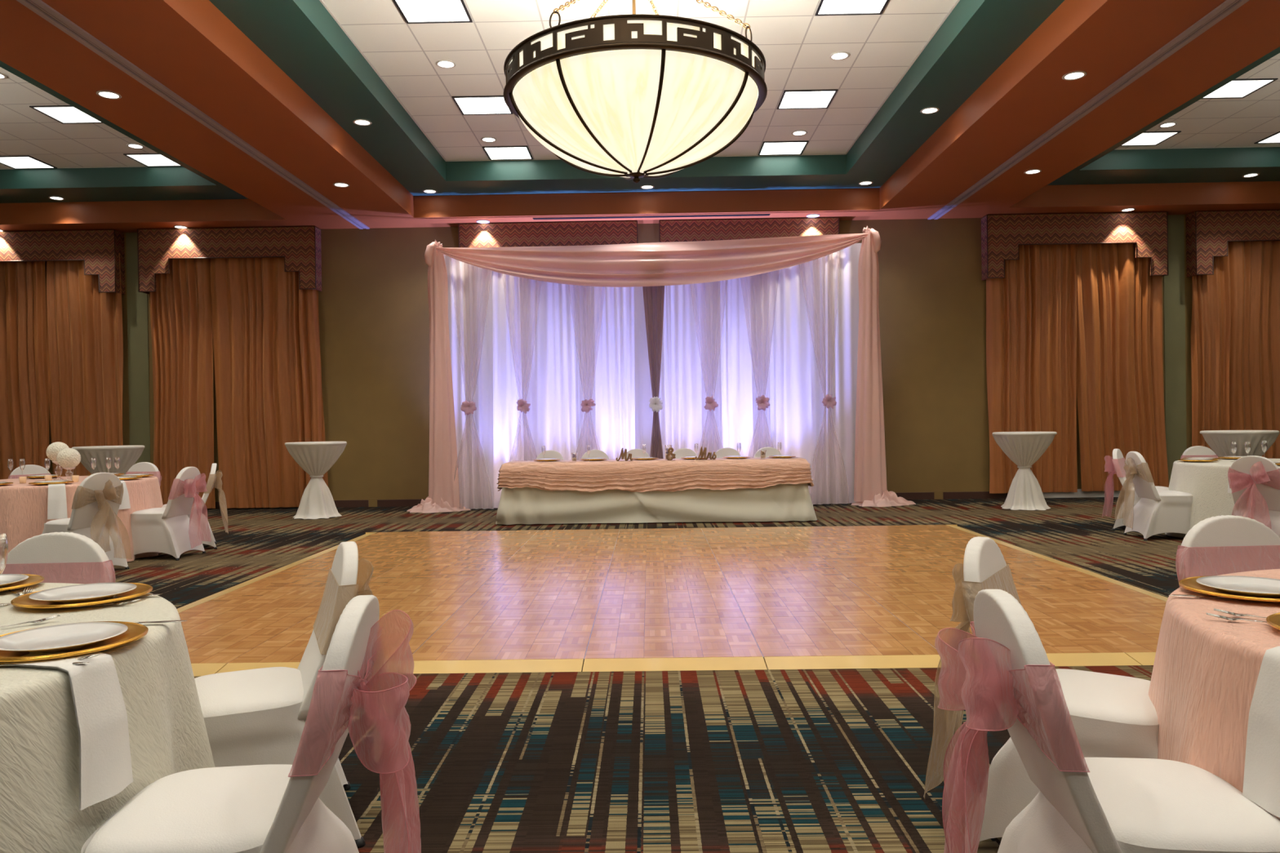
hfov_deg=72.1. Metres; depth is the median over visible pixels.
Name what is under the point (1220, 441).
cocktail table
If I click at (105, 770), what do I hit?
folded napkin
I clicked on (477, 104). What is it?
ceiling light
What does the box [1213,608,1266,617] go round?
fork
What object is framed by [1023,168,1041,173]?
recessed light
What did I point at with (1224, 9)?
ceiling track
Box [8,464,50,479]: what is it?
banquet chair
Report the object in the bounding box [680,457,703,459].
charger plate
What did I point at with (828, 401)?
flower
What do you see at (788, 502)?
tablecloth
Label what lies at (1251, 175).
recessed light
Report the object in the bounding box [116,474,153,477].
charger plate
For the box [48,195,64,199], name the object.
recessed light
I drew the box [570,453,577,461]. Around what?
candle cup
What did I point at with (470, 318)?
panel
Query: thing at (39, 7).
ceiling track
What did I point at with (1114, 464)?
banquet chair
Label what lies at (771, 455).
dinner plate
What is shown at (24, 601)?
charger plate
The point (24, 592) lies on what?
fork
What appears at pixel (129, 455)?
cocktail table
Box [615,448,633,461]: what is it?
script letters
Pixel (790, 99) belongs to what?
ceiling light
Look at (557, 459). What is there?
charger plate
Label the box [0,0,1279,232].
ceiling
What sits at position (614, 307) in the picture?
panel
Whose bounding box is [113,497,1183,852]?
floor
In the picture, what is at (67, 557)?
banquet chair
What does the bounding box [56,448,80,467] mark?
flower ball
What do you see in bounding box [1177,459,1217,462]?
charger plate
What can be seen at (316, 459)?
cocktail table
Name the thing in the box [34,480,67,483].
dinner plate
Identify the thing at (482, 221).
recessed light
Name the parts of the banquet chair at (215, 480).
backrest, sash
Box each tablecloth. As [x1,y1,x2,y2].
[0,475,163,563]
[0,582,215,852]
[495,483,817,524]
[496,457,813,492]
[1148,568,1279,819]
[1164,458,1279,537]
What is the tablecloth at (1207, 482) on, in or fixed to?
on the folding table
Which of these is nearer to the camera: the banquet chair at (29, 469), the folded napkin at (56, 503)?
the folded napkin at (56, 503)
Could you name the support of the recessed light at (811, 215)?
in the ceiling
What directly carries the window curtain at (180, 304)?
hanging from the valance at (300, 246)
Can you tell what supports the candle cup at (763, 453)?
on the tablecloth at (718, 473)
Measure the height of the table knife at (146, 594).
0.008 m
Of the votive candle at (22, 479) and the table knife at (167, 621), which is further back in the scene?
the votive candle at (22, 479)
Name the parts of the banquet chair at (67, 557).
backrest, sash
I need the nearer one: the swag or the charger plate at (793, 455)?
the charger plate at (793, 455)
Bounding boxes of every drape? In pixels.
[407,240,471,513]
[642,285,664,458]
[850,226,915,506]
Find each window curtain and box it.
[0,261,48,479]
[46,253,123,476]
[149,258,215,508]
[209,257,328,508]
[986,244,1077,493]
[1075,243,1168,491]
[1191,240,1279,458]
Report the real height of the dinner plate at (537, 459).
0.022 m
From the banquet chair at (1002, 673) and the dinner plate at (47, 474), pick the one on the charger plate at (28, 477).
the dinner plate at (47, 474)
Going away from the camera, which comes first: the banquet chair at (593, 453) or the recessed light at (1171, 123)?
the recessed light at (1171, 123)
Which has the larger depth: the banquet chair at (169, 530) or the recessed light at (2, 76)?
the recessed light at (2, 76)
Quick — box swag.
[435,233,868,287]
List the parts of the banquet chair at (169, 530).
seat, backrest, sash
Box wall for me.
[44,214,1192,502]
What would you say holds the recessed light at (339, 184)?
in the ceiling
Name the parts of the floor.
floor panel, floor panel, floor panel, floor panel, floor panel, floor panel, floor panel, floor panel, floor panel, floor panel, floor panel, floor panel, floor panel, floor panel, floor panel, floor panel, floor panel, floor panel, floor panel, floor panel, floor panel, floor panel, floor panel, floor panel, floor panel, floor panel, floor panel, floor panel, floor panel, floor panel, floor panel, floor panel, floor panel, floor panel, floor panel, floor panel, floor panel, floor panel, floor panel, floor panel, floor panel, floor panel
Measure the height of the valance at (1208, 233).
0.963 m
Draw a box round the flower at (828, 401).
[822,394,836,408]
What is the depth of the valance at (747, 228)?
13.42 m
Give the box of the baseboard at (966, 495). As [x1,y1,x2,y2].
[207,491,1008,509]
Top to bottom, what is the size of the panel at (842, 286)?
3.845 m
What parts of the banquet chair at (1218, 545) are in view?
sash, backrest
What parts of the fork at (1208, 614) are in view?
handle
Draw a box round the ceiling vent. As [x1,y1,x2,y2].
[533,213,769,219]
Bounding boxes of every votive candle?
[18,476,26,483]
[44,475,52,480]
[71,475,79,482]
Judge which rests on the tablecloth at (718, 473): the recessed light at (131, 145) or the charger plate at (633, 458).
the charger plate at (633, 458)
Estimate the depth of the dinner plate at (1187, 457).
9.50 m
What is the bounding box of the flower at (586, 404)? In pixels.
[581,398,595,413]
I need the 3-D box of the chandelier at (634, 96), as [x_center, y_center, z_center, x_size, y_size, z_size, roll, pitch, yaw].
[-0.039,-2.727,6.286,1.865,1.972,1.865,-1,0,-5]
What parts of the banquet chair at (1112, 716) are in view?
backrest, sash, seat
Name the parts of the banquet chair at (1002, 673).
sash, backrest, seat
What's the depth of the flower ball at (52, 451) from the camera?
8.78 m
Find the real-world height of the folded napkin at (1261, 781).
0.309 m
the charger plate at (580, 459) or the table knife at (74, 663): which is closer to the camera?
the table knife at (74, 663)
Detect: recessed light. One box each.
[0,72,7,79]
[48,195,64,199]
[96,90,121,99]
[126,143,144,148]
[173,225,187,228]
[333,182,349,186]
[352,119,372,125]
[422,189,436,193]
[435,59,456,68]
[475,219,489,223]
[480,137,497,142]
[640,185,653,189]
[791,129,807,135]
[806,213,819,217]
[829,51,849,60]
[858,181,872,185]
[920,106,939,114]
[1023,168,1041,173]
[1062,71,1086,79]
[1120,208,1135,211]
[1158,121,1177,128]
[1242,173,1259,177]
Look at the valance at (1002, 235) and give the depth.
13.37 m
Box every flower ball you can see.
[45,441,68,462]
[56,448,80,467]
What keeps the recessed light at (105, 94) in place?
in the ceiling
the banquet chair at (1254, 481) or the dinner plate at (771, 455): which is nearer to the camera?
the banquet chair at (1254, 481)
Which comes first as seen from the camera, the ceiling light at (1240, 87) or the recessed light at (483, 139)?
the ceiling light at (1240, 87)
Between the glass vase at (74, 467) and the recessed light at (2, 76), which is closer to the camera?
the glass vase at (74, 467)
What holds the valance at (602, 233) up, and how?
in the wall
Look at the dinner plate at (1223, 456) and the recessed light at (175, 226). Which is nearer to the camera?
the dinner plate at (1223, 456)
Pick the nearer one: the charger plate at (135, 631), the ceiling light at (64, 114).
the charger plate at (135, 631)
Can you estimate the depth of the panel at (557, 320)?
12.99 m
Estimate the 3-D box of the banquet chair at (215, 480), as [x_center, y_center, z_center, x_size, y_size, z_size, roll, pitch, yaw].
[-4.736,0.843,9.332,0.674,0.891,0.492,-1,0,-26]
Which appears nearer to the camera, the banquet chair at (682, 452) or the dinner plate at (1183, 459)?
the dinner plate at (1183, 459)
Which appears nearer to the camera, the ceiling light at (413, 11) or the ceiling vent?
the ceiling light at (413, 11)
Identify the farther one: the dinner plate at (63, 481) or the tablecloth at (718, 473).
the tablecloth at (718, 473)
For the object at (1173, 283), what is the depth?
13.61 m
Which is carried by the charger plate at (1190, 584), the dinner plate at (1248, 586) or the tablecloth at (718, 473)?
the dinner plate at (1248, 586)
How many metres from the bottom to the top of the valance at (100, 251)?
0.963 m
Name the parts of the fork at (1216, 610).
handle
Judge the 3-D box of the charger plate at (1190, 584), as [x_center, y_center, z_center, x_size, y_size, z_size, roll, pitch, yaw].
[1.703,0.454,2.443,0.354,0.019,0.354,-1,0,1]
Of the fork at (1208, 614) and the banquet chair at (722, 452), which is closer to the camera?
the fork at (1208, 614)
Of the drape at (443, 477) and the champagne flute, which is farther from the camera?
the drape at (443, 477)
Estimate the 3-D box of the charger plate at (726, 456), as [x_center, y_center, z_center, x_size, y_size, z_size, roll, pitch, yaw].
[1.254,0.405,11.450,0.354,0.019,0.354,-1,0,1]
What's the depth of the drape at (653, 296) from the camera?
12.85 m
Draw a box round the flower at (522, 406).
[516,398,530,413]
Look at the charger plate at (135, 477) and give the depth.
8.66 m
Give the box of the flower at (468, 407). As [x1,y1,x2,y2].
[460,399,476,415]
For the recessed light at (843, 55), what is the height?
0.010 m
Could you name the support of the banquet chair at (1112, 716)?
on the floor
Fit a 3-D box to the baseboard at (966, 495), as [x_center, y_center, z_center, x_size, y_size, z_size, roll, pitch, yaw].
[0.162,1.139,13.696,26.400,0.110,0.020,-1,0,1]
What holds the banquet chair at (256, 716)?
on the floor
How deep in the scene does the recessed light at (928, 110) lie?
9.73 m
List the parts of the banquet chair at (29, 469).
sash, backrest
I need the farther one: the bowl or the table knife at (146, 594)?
the table knife at (146, 594)
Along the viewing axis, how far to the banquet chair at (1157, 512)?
8.91 m
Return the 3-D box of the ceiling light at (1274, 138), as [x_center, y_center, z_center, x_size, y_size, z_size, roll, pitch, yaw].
[8.670,-3.862,11.708,0.600,0.012,0.570,-1,0,1]
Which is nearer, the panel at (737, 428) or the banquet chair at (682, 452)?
the banquet chair at (682, 452)
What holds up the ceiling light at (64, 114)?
attached to the ceiling
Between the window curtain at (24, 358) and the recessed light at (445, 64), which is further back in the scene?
the window curtain at (24, 358)
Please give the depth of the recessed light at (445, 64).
8.97 m
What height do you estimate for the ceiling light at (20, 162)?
0.012 m
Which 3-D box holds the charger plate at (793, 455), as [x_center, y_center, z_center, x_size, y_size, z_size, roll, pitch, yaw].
[1.849,0.397,11.444,0.354,0.019,0.354,-1,0,1]
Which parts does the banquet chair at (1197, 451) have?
backrest, sash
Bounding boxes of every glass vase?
[62,466,75,479]
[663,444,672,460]
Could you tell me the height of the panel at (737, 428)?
3.827 m
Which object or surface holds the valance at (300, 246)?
in the wall
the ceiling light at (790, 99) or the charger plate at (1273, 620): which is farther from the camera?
the ceiling light at (790, 99)
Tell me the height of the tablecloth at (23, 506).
0.757 m
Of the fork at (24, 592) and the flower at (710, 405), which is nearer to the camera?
the fork at (24, 592)
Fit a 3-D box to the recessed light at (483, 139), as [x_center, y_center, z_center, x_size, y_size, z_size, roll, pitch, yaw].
[-1.953,-3.707,11.371,0.204,0.010,0.204,-1,0,1]
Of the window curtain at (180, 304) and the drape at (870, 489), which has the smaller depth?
the drape at (870, 489)
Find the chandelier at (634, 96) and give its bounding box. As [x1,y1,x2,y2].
[503,0,767,182]
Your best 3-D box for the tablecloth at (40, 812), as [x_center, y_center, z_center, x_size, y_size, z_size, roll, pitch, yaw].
[-2.084,0.903,1.956,2.099,0.757,2.017,-1,0,1]
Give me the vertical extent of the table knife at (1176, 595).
0.008 m
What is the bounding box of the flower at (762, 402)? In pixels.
[755,395,769,410]
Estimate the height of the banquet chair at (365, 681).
0.891 m
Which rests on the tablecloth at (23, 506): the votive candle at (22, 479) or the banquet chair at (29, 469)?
the votive candle at (22, 479)
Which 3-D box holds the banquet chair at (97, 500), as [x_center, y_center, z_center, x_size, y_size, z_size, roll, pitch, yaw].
[-4.939,0.854,7.852,0.664,0.891,0.492,-1,0,23]
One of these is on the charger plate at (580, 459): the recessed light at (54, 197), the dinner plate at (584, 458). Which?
the dinner plate at (584, 458)
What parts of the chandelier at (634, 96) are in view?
chain, chain, stem, band glass, lamp shade, chain, chain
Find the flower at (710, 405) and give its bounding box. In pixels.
[704,395,718,412]
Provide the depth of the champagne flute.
2.54 m
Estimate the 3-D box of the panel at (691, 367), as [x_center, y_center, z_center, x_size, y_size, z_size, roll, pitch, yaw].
[0.552,-0.732,12.970,1.289,3.817,0.103,-1,0,2]
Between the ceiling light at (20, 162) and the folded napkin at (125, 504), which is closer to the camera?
the folded napkin at (125, 504)
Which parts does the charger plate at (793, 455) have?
plate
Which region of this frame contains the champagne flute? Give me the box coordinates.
[0,533,11,607]
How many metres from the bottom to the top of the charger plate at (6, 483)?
0.019 m
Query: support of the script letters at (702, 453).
on the tablecloth at (718, 473)
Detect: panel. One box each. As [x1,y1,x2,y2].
[443,253,493,509]
[492,271,524,507]
[519,277,595,460]
[594,286,643,459]
[634,280,722,458]
[704,275,753,457]
[750,256,826,504]
[825,243,861,503]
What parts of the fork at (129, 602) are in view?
handle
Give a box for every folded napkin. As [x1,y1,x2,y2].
[1,652,133,810]
[47,483,67,519]
[119,480,130,509]
[1227,484,1231,493]
[1242,646,1279,817]
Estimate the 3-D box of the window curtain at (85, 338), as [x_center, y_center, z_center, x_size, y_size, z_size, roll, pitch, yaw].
[-8.606,-0.689,13.679,1.222,3.980,0.136,-1,0,1]
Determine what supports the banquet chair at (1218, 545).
on the floor
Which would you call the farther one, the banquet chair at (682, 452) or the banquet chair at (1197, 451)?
the banquet chair at (682, 452)
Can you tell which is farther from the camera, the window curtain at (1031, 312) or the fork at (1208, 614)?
the window curtain at (1031, 312)
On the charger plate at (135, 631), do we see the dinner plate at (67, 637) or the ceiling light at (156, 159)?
the dinner plate at (67, 637)
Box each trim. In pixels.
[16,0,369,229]
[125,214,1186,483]
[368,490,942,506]
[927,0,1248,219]
[1042,488,1120,497]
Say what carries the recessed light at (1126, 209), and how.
in the ceiling
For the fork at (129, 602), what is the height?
0.013 m
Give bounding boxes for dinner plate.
[0,573,28,588]
[0,622,128,653]
[28,474,58,476]
[28,582,137,604]
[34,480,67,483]
[117,475,135,478]
[120,473,147,476]
[537,458,556,460]
[584,457,604,459]
[635,457,655,458]
[771,455,792,457]
[1182,458,1213,460]
[1186,457,1214,458]
[1195,575,1279,597]
[1222,456,1244,457]
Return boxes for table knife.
[0,662,89,666]
[111,594,159,598]
[131,620,187,623]
[1168,594,1257,598]
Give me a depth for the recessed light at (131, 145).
11.41 m
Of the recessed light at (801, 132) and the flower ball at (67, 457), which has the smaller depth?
the flower ball at (67, 457)
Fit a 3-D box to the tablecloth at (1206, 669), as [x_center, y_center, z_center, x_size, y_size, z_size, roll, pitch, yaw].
[2.265,0.840,1.905,2.120,0.757,1.960,-1,0,-4]
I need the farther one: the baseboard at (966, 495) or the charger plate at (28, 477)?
the baseboard at (966, 495)
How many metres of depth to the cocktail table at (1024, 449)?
11.92 m
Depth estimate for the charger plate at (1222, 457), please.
9.57 m
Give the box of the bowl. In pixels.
[0,533,8,573]
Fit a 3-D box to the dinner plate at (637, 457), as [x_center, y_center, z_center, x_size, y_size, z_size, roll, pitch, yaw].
[0.064,0.417,11.463,0.270,0.022,0.270,-1,0,1]
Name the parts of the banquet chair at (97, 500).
seat, backrest, sash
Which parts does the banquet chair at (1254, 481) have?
sash, backrest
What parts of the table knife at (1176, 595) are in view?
blade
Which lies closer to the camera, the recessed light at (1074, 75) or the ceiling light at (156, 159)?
the recessed light at (1074, 75)
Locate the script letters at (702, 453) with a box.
[694,446,716,460]
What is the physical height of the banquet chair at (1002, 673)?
0.891 m
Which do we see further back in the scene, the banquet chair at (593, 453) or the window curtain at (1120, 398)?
the window curtain at (1120, 398)
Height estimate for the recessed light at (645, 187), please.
0.010 m
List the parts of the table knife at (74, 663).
handle, blade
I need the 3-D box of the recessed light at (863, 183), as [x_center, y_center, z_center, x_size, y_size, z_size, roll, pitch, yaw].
[3.254,-3.509,12.687,0.204,0.010,0.204,-1,0,1]
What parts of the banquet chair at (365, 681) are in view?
seat, backrest, sash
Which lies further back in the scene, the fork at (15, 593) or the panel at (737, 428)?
the panel at (737, 428)
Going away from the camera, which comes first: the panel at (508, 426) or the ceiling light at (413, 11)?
the ceiling light at (413, 11)
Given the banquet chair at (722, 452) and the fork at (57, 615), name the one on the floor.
the banquet chair at (722, 452)
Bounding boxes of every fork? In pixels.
[0,586,23,595]
[0,614,60,627]
[22,586,32,594]
[62,599,140,608]
[63,653,100,660]
[1206,613,1266,622]
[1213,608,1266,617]
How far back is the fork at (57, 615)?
2.29 m
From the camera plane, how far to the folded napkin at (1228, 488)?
8.44 m
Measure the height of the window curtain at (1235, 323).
3.980 m
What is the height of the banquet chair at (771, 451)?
0.891 m
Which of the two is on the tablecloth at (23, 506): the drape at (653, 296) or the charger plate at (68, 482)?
the charger plate at (68, 482)
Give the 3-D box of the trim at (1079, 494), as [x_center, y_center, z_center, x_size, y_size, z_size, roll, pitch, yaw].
[6.860,1.032,13.607,2.000,0.130,0.013,-1,0,1]
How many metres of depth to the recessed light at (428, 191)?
12.80 m
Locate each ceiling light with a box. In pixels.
[0,155,57,168]
[29,105,102,124]
[123,152,182,166]
[392,0,472,23]
[452,95,513,115]
[482,146,533,159]
[758,140,808,155]
[777,88,838,109]
[814,0,888,15]
[1120,130,1181,146]
[1201,78,1278,98]
[1253,131,1279,143]
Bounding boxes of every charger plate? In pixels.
[0,482,13,485]
[0,573,44,591]
[0,621,148,662]
[10,582,152,608]
[26,475,63,478]
[28,480,74,484]
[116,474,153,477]
[119,476,141,480]
[533,458,560,461]
[580,458,607,461]
[632,457,658,460]
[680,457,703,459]
[722,456,749,458]
[768,455,795,457]
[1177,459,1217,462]
[1178,575,1279,602]
[1217,456,1239,459]
[1266,612,1279,630]
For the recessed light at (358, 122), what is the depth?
9.84 m
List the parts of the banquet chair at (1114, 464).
sash, backrest, seat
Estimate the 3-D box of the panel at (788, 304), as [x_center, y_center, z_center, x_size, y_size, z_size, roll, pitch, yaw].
[2.192,-0.765,12.952,1.110,3.836,0.106,-1,0,1]
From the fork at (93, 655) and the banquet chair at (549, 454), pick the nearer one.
the fork at (93, 655)
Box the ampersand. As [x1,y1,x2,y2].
[666,447,675,460]
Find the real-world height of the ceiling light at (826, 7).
0.012 m
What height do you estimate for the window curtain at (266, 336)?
3.980 m
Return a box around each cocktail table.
[71,445,144,475]
[284,441,346,519]
[991,431,1057,510]
[1200,430,1279,458]
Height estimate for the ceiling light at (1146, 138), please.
0.012 m
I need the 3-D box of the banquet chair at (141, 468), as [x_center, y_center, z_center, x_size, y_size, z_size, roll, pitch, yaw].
[-5.691,0.854,9.861,0.492,0.891,0.677,-1,0,8]
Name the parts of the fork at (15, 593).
handle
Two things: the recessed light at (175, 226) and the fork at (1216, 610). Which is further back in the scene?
the recessed light at (175, 226)
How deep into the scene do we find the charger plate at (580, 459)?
11.35 m
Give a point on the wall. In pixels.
(373, 299)
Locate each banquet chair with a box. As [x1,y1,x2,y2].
[0,532,115,584]
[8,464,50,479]
[42,472,132,569]
[80,595,421,852]
[125,462,161,485]
[130,466,211,560]
[159,463,228,553]
[194,541,373,848]
[536,449,564,460]
[581,449,608,459]
[623,448,649,459]
[672,448,697,458]
[713,447,741,457]
[753,447,782,457]
[923,536,1159,841]
[934,589,1279,852]
[1102,448,1168,530]
[1115,451,1192,541]
[1175,515,1279,586]
[1180,445,1217,459]
[1227,455,1279,537]
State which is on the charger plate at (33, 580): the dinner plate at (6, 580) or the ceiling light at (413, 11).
the dinner plate at (6, 580)
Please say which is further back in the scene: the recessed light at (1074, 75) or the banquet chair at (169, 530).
the banquet chair at (169, 530)
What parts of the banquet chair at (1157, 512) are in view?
sash, backrest, seat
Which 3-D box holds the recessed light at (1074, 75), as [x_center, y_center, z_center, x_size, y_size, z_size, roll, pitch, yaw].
[3.929,-3.173,7.962,0.204,0.010,0.204,-1,0,1]
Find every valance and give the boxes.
[0,229,124,294]
[137,226,321,293]
[457,221,638,247]
[658,217,839,242]
[981,212,1168,280]
[1186,209,1279,277]
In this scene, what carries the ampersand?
on the tablecloth at (718, 473)
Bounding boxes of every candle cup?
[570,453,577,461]
[760,449,766,458]
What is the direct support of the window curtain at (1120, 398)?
hanging from the valance at (1002, 235)
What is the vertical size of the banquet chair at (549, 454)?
0.891 m
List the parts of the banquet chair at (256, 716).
seat, backrest, sash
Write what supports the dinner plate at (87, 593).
on the charger plate at (24, 601)
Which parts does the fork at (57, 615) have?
handle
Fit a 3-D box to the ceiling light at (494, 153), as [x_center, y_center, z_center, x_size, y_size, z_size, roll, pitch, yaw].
[-1.787,-3.712,11.949,0.600,0.012,0.570,-1,0,1]
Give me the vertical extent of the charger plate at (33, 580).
0.019 m
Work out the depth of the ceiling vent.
13.18 m
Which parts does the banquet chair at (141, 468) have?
sash, backrest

